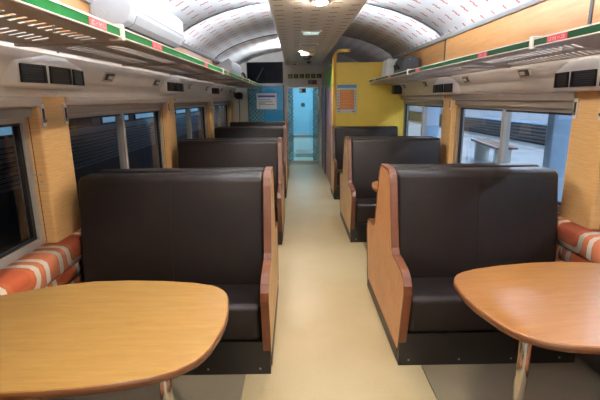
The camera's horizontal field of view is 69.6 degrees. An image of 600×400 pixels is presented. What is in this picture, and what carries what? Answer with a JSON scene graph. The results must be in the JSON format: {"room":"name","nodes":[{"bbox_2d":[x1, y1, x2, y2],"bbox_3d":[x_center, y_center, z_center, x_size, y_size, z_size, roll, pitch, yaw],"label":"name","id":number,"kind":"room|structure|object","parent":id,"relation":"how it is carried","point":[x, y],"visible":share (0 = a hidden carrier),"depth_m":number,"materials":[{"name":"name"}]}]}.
{"room":"train carriage","nodes":[
{"label":"train carriage","id":0,"kind":"room"},
{"bbox_2d":[0,0,236,294],"bbox_3d":[-1.433,-0.655,3.682,0.275,2.620,12.400,-1,13,-1],"label":"wall","id":1,"kind":"structure","parent":0,"point":[109,86],"depth_m":2.53,"materials":[{"name":"brown wood"}]},
{"bbox_2d":[0,117,44,269],"bbox_3d":[-1.486,0.143,1.382,0.060,0.720,2.100,-1,13,-1],"label":"window","id":2,"kind":"structure","parent":1,"relation":"in","point":[18,125],"depth_m":2.33,"materials":[{"name":"metal"}]},
{"bbox_2d":[0,55,84,89],"bbox_3d":[-1.315,-0.680,2.290,0.101,0.172,0.734,-1,13,-1],"label":"outlet","id":3,"kind":"object","parent":1,"relation":"attached to","point":[44,71],"visible":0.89,"depth_m":2.15,"materials":[{"name":"white plastic"}]},
{"bbox_2d":[18,63,47,82],"bbox_3d":[-1.286,-0.609,2.083,0.042,0.086,0.167,-1,13,-1],"label":"grille","id":4,"kind":"object","parent":3,"relation":"attached to","point":[27,72],"depth_m":2.07,"materials":[{"name":"black plastic"}]},
{"bbox_2d":[49,66,72,84],"bbox_3d":[-1.270,-0.660,2.298,0.010,0.086,0.204,-1,13,-1],"label":"grille","id":5,"kind":"object","parent":3,"relation":"attached to","point":[58,75],"depth_m":2.29,"materials":[{"name":"black plastic"}]},
{"bbox_2d":[72,69,84,85],"bbox_3d":[-1.288,-0.711,2.513,0.010,0.086,0.166,-3,13,-9],"label":"grille","id":6,"kind":"object","parent":3,"relation":"attached to","point":[77,74],"depth_m":2.50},
{"bbox_2d":[68,108,164,168],"bbox_3d":[-1.513,-0.401,3.699,0.060,0.720,2.100,-1,13,-1],"label":"window","id":7,"kind":"structure","parent":1,"relation":"in","point":[119,115],"depth_m":3.68,"materials":[{"name":"metal"}]},
{"bbox_2d":[78,36,176,69],"bbox_3d":[-1.309,-1.178,3.576,0.091,0.085,1.970,-1,13,-1],"label":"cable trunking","id":8,"kind":"object","parent":1,"relation":"attached to","point":[155,57],"visible":0.08,"depth_m":3.09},
{"bbox_2d":[0,0,263,87],"bbox_3d":[-0.974,-1.053,3.422,0.559,0.060,12.066,-1,13,-1],"label":"luggage rack","id":9,"kind":"object","parent":1,"relation":"attached to","point":[106,34],"visible":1,"depth_m":1.81,"materials":[{"name":"metal"}]},
{"bbox_2d":[89,0,183,48],"bbox_3d":[-1.219,-1.412,3.412,0.274,0.282,1.363,-1,13,-1],"label":"air conditioner","id":10,"kind":"object","parent":1,"relation":"attached to","point":[146,18],"visible":0.88,"depth_m":3.05,"materials":[{"name":"white plastic"}]},
{"bbox_2d":[125,16,180,47],"bbox_3d":[-1.149,-1.321,3.446,0.116,0.088,1.180,-1,13,-1],"label":"outlet","id":11,"kind":"object","parent":10,"relation":"attached to","point":[144,26],"depth_m":3.31,"materials":[{"name":"white plastic"}]},
{"bbox_2d":[160,78,183,93],"bbox_3d":[-1.343,-1.224,4.607,0.101,0.172,0.734,-1,13,-1],"label":"outlet","id":12,"kind":"object","parent":1,"relation":"attached to","point":[173,85],"visible":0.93,"depth_m":4.46,"materials":[{"name":"white plastic"}]},
{"bbox_2d":[167,82,175,90],"bbox_3d":[-1.309,-1.153,4.399,0.010,0.086,0.166,1,13,8],"label":"grille","id":13,"kind":"object","parent":12,"relation":"attached to","point":[170,85],"depth_m":4.39,"materials":[{"name":"black plastic"}]},
{"bbox_2d":[175,83,181,91],"bbox_3d":[-1.297,-1.204,4.614,0.010,0.086,0.204,-1,13,-1],"label":"grille","id":14,"kind":"object","parent":12,"relation":"attached to","point":[178,88],"depth_m":4.61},
{"bbox_2d":[175,105,206,138],"bbox_3d":[-1.540,-0.945,6.016,0.060,0.720,2.100,-1,13,-1],"label":"window","id":15,"kind":"structure","parent":1,"relation":"in","point":[187,108],"depth_m":6.01,"materials":[{"name":"metal"}]},
{"bbox_2d":[208,85,218,94],"bbox_3d":[-1.370,-1.768,6.924,0.101,0.172,0.734,-1,13,-1],"label":"outlet","id":16,"kind":"object","parent":1,"relation":"attached to","point":[214,90],"visible":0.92,"depth_m":6.73,"materials":[{"name":"white plastic"}]},
{"bbox_2d":[214,103,228,126],"bbox_3d":[-1.567,-1.490,8.333,0.060,0.720,2.100,-1,13,-1],"label":"window","id":17,"kind":"structure","parent":1,"relation":"in","point":[223,104],"depth_m":8.35,"materials":[{"name":"metal"}]},
{"bbox_2d":[216,58,241,75],"bbox_3d":[-1.269,-2.341,7.785,0.274,0.282,1.363,-1,13,-1],"label":"air conditioner","id":18,"kind":"object","parent":1,"relation":"attached to","point":[229,65],"visible":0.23,"depth_m":7.14,"materials":[{"name":"white plastic"}]},
{"bbox_2d":[234,92,242,121],"bbox_3d":[-1.280,-1.795,9.117,0.185,0.950,0.167,-1,13,-1],"label":"lamp","id":19,"kind":"object","parent":1,"relation":"attached to","point":[238,95],"visible":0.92,"depth_m":8.98,"materials":[{"name":"black metal"}]},
{"bbox_2d":[233,51,357,164],"bbox_3d":[0.048,-2.085,9.746,3.260,2.600,0.094,-1,13,-1],"label":"wall","id":20,"kind":"structure","parent":0,"point":[270,70],"depth_m":9.60,"materials":[{"name":"blue plastic"}]},
{"bbox_2d":[256,93,276,108],"bbox_3d":[-0.748,-2.216,9.682,0.450,0.350,0.008,-1,13,-1],"label":"paper notice","id":21,"kind":"object","parent":20,"relation":"attached to","point":[264,100],"visible":1,"depth_m":9.68,"materials":[{"name":"white paper"}]},
{"bbox_2d":[286,86,319,163],"bbox_3d":[0.075,-1.687,9.834,0.745,1.745,0.085,-1,13,-1],"label":"door","id":22,"kind":"structure","parent":20,"relation":"in","point":[289,89],"depth_m":9.83,"materials":[{"name":"metal"}]},
{"bbox_2d":[287,73,321,78],"bbox_3d":[0.107,-2.740,9.556,0.790,0.110,0.036,-1,13,-1],"label":"strip","id":23,"kind":"object","parent":20,"relation":"attached to","point":[309,75],"visible":0.98,"depth_m":9.54,"materials":[{"name":"plastic"}]},
{"bbox_2d":[308,80,316,84],"bbox_3d":[0.273,-2.614,9.592,0.200,0.095,0.033,-1,13,-1],"label":"display","id":24,"kind":"object","parent":20,"relation":"attached to","point":[310,82],"visible":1,"depth_m":9.58,"materials":[{"name":"grey plastic"}]},
{"bbox_2d":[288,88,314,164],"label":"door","id":25,"kind":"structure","parent":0,"point":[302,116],"depth_m":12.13,"materials":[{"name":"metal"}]},
{"bbox_2d":[42,164,599,399],"bbox_3d":[0.119,0.364,5.223,3.260,0.100,15.100,-1,13,-1],"label":"floor","id":26,"kind":"structure","parent":0,"point":[331,342],"depth_m":2.57,"materials":[{"name":"plastic"}]},
{"bbox_2d":[0,281,228,399],"bbox_3d":[-0.796,0.795,1.654,1.056,0.712,0.766,-1,13,-1],"label":"dining table","id":27,"kind":"object","parent":26,"relation":"on","point":[96,337],"visible":1,"depth_m":1.49,"materials":[{"name":"brown wood"}]},
{"bbox_2d":[79,166,278,374],"bbox_3d":[-0.733,0.334,2.823,1.129,1.073,1.230,-1,13,-1],"label":"bench","id":28,"kind":"object","parent":26,"relation":"on","point":[217,227],"visible":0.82,"depth_m":2.54,"materials":[{"name":"black leather"}]},
{"bbox_2d":[178,137,284,244],"bbox_3d":[-0.758,-0.169,4.965,1.129,1.073,1.230,-1,13,-1],"label":"bench","id":29,"kind":"object","parent":26,"relation":"on","point":[202,152],"visible":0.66,"depth_m":4.68,"materials":[{"name":"black leather"}]},
{"bbox_2d":[214,125,287,197],"bbox_3d":[-0.783,-0.667,7.087,1.129,1.073,1.230,-1,13,-1],"label":"bench","id":30,"kind":"object","parent":26,"relation":"on","point":[234,131],"visible":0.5,"depth_m":6.80,"materials":[{"name":"black leather"}]},
{"bbox_2d":[230,121,288,173],"bbox_3d":[-0.799,-0.985,8.441,1.129,1.073,0.652,-1,13,-1],"label":"bench","id":31,"kind":"object","parent":26,"relation":"on","point":[263,123],"visible":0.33,"depth_m":8.43,"materials":[{"name":"black leather"}]},
{"bbox_2d":[331,126,397,199],"bbox_3d":[1.014,-0.594,6.695,1.024,1.073,0.652,-1,13,-1],"label":"bench","id":32,"kind":"object","parent":26,"relation":"on","point":[338,134],"visible":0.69,"depth_m":6.68,"materials":[{"name":"black leather"}]},
{"bbox_2d":[372,181,377,191],"bbox_3d":[1.197,0.222,4.003,1.056,0.712,0.750,-1,13,-1],"label":"dining table","id":33,"kind":"object","parent":26,"relation":"on","point":[374,184],"visible":0.1,"depth_m":3.98,"materials":[{"name":"brown wood"}]},
{"bbox_2d":[340,136,439,241],"bbox_3d":[1.034,-0.200,5.019,1.024,1.073,1.230,-1,13,-1],"label":"bench","id":34,"kind":"object","parent":26,"relation":"on","point":[363,156],"visible":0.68,"depth_m":4.73,"materials":[{"name":"black leather"}]},
{"bbox_2d":[367,163,574,364],"bbox_3d":[1.058,0.298,2.897,1.024,1.073,1.230,-1,13,-1],"label":"bench","id":35,"kind":"object","parent":26,"relation":"on","point":[432,224],"visible":0.88,"depth_m":2.61,"materials":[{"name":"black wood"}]},
{"bbox_2d":[453,262,599,399],"bbox_3d":[1.204,0.734,1.826,1.056,0.712,0.750,-2,13,-6],"label":"dining table","id":36,"kind":"object","parent":26,"relation":"on","point":[555,306],"visible":1,"depth_m":1.73,"materials":[{"name":"brown wood"}]},
{"bbox_2d":[153,0,525,64],"bbox_3d":[0.109,-1.715,3.399,3.260,0.538,12.500,-1,13,-1],"label":"ceiling","id":37,"kind":"structure","parent":0,"point":[240,31],"depth_m":4.91,"materials":[{"name":"white plastic"}]},
{"bbox_2d":[301,51,314,59],"bbox_3d":[0.121,-2.288,6.861,0.220,0.125,0.220,-1,13,-1],"label":"dome camera","id":38,"kind":"object","parent":37,"relation":"attached to","point":[307,55],"visible":0.99,"depth_m":6.79,"materials":[{"name":"white plastic"}]},
{"bbox_2d":[301,30,321,34],"bbox_3d":[0.124,-1.865,4.823,0.220,0.015,0.240,-1,13,-1],"label":"fitting","id":39,"kind":"object","parent":37,"relation":"attached to","point":[318,32],"visible":1,"depth_m":4.76,"materials":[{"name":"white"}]},
{"bbox_2d":[310,0,329,4],"bbox_3d":[0.153,-1.494,3.267,0.150,0.030,0.150,-1,13,-1],"label":"recessed light","id":40,"kind":"object","parent":37,"relation":"in","point":[315,2],"visible":1,"depth_m":3.23,"materials":[{"name":"beige"}]},
{"bbox_2d":[313,1,326,4],"bbox_3d":[0.153,-1.492,3.268,0.108,0.026,0.108,-1,13,-1],"label":"diffuser","id":41,"kind":"object","parent":40,"relation":"attached to","point":[314,2],"depth_m":3.24,"materials":[{"name":"white plastic"}]},
{"bbox_2d":[322,49,403,184],"bbox_3d":[1.071,-1.580,8.337,1.152,2.240,2.950,-1,13,-1],"label":"wall","id":42,"kind":"structure","parent":0,"point":[376,105],"depth_m":6.89,"materials":[{"name":"yellow paint"}]},
{"bbox_2d":[337,84,356,112],"bbox_3d":[0.740,-1.603,6.834,0.310,0.440,0.015,-1,13,-1],"label":"poster","id":43,"kind":"object","parent":42,"relation":"attached to","point":[346,93],"visible":1,"depth_m":6.83,"materials":[{"name":"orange paper"}]},
{"bbox_2d":[382,0,599,262],"bbox_3d":[1.671,-0.694,3.709,0.275,2.620,12.400,-1,13,-1],"label":"wall","id":44,"kind":"structure","parent":0,"point":[531,85],"depth_m":2.88,"materials":[{"name":"wood"},{"name":"glass"},{"name":"metal"}]},
{"bbox_2d":[392,85,401,93],"bbox_3d":[1.490,-1.697,6.654,0.120,0.130,0.184,-1,13,-1],"label":"speaker box","id":45,"kind":"object","parent":44,"relation":"attached to","point":[396,89],"visible":0.98,"depth_m":6.57,"materials":[{"name":"black plastic"}]},
{"bbox_2d":[403,103,441,135],"bbox_3d":[1.730,-1.004,6.040,0.060,0.683,2.100,-1,13,-1],"label":"window","id":46,"kind":"structure","parent":44,"relation":"in","point":[424,105],"depth_m":6.04,"materials":[{"name":"metal"}]},
{"bbox_2d":[433,78,460,94],"bbox_3d":[1.551,-1.223,4.652,0.101,0.172,0.734,-1,13,-1],"label":"outlet","id":47,"kind":"object","parent":44,"relation":"attached to","point":[442,86],"visible":0.95,"depth_m":4.50,"materials":[{"name":"white plastic"}]},
{"bbox_2d":[436,84,443,92],"bbox_3d":[1.509,-1.203,4.658,0.018,0.086,0.204,-1,13,-1],"label":"grille","id":48,"kind":"object","parent":47,"relation":"attached to","point":[439,87],"depth_m":4.64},
{"bbox_2d":[444,83,452,91],"bbox_3d":[1.523,-1.152,4.442,0.010,0.086,0.166,-3,13,-9],"label":"grille","id":49,"kind":"object","parent":47,"relation":"attached to","point":[448,87],"depth_m":4.44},
{"bbox_2d":[369,22,599,84],"bbox_3d":[1.325,-0.765,2.155,0.404,0.088,9.416,-1,13,-1],"label":"luggage rack","id":50,"kind":"object","parent":44,"relation":"attached to","point":[580,36],"visible":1,"depth_m":2.49,"materials":[{"name":"metal"}]},
{"bbox_2d":[381,58,397,80],"bbox_3d":[1.284,-1.874,6.201,0.181,0.295,0.328,-1,13,-1],"label":"case","id":51,"kind":"object","parent":50,"relation":"on","point":[388,65],"visible":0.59,"depth_m":6.05,"materials":[{"name":"white plastic"}]},
{"bbox_2d":[394,56,419,79],"bbox_3d":[1.388,-1.747,5.718,0.280,0.277,0.492,-1,13,-1],"label":"bag","id":52,"kind":"object","parent":50,"relation":"on","point":[408,62],"visible":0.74,"depth_m":5.49,"materials":[{"name":"grey fabric"}]},
{"bbox_2d":[455,105,572,211],"bbox_3d":[1.757,-0.460,3.724,0.060,0.683,2.100,-1,13,-1],"label":"window","id":53,"kind":"structure","parent":44,"relation":"in","point":[507,111],"depth_m":3.70,"materials":[{"name":"metal"}]},
{"bbox_2d":[553,56,599,91],"bbox_3d":[1.578,-0.679,2.335,0.101,0.172,0.734,-1,13,-1],"label":"outlet","id":54,"kind":"object","parent":44,"relation":"attached to","point":[580,74],"visible":0.98,"depth_m":2.38,"materials":[{"name":"white plastic"}]},
{"bbox_2d":[553,72,568,87],"bbox_3d":[1.545,-0.709,2.557,0.010,0.086,0.166,1,13,8],"label":"grille","id":55,"kind":"object","parent":54,"relation":"attached to","point":[561,80],"depth_m":2.56,"materials":[{"name":"black plastic"}]},
{"bbox_2d":[569,69,597,86],"bbox_3d":[1.532,-0.659,2.341,0.010,0.086,0.204,-1,13,-1],"label":"grille","id":56,"kind":"object","parent":54,"relation":"attached to","point":[579,77],"depth_m":2.33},
{"bbox_2d":[577,353,599,373],"bbox_3d":[1.644,0.509,3.991,0.075,0.110,12.400,-1,13,-1],"label":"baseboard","id":57,"kind":"structure","parent":44,"relation":"attached to","point":[593,360],"depth_m":2.40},
{"label":"outside","id":58,"kind":"structure","parent":0,"visible":0},
{"bbox_3d":[1.331,-1.462,17.136,21.000,0.180,50.000,-1,13,-1],"label":"ground","id":59,"kind":"structure","parent":58,"visible":0},
{"bbox_2d":[0,106,224,253],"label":"windows","id":60,"kind":"structure","parent":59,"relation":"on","point":[94,143],"depth_m":8.49,"materials":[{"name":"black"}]},
{"bbox_2d":[408,122,543,166],"bbox_3d":[4.445,-2.048,17.035,5.160,0.904,46.000,-1,13,-1],"label":"platform","id":61,"kind":"object","parent":59,"relation":"on","point":[524,154],"visible":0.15,"depth_m":12.07,"materials":[{"name":"white concrete"}]},
{"bbox_2d":[426,107,439,136],"bbox_3d":[3.464,-3.112,11.123,0.420,3.900,0.220,-1,13,-1],"label":"column","id":62,"kind":"structure","parent":61,"relation":"on","point":[433,113],"depth_m":11.30,"materials":[{"name":"concrete"}]},
{"bbox_2d":[471,139,517,162],"bbox_3d":[4.346,-1.058,9.819,0.430,0.480,2.000,1,13,7],"label":"bench","id":63,"kind":"object","parent":61,"relation":"on","point":[482,146],"visible":0.76,"depth_m":10.15,"materials":[{"name":"concrete"}]},
{"bbox_2d":[542,114,571,201],"bbox_3d":[3.038,-1.620,4.792,0.420,3.900,0.220,-1,13,-1],"label":"column","id":64,"kind":"structure","parent":61,"relation":"on","point":[558,126],"depth_m":4.97,"materials":[{"name":"concrete"}]},
{"bbox_2d":[408,106,547,148],"bbox_3d":[8.667,-4.099,19.684,2.620,3.600,36.000,-1,13,-1],"label":"train","id":65,"kind":"object","parent":59,"relation":"on","point":[529,129],"visible":0.04,"depth_m":16.02,"materials":[{"name":"silver metal"}]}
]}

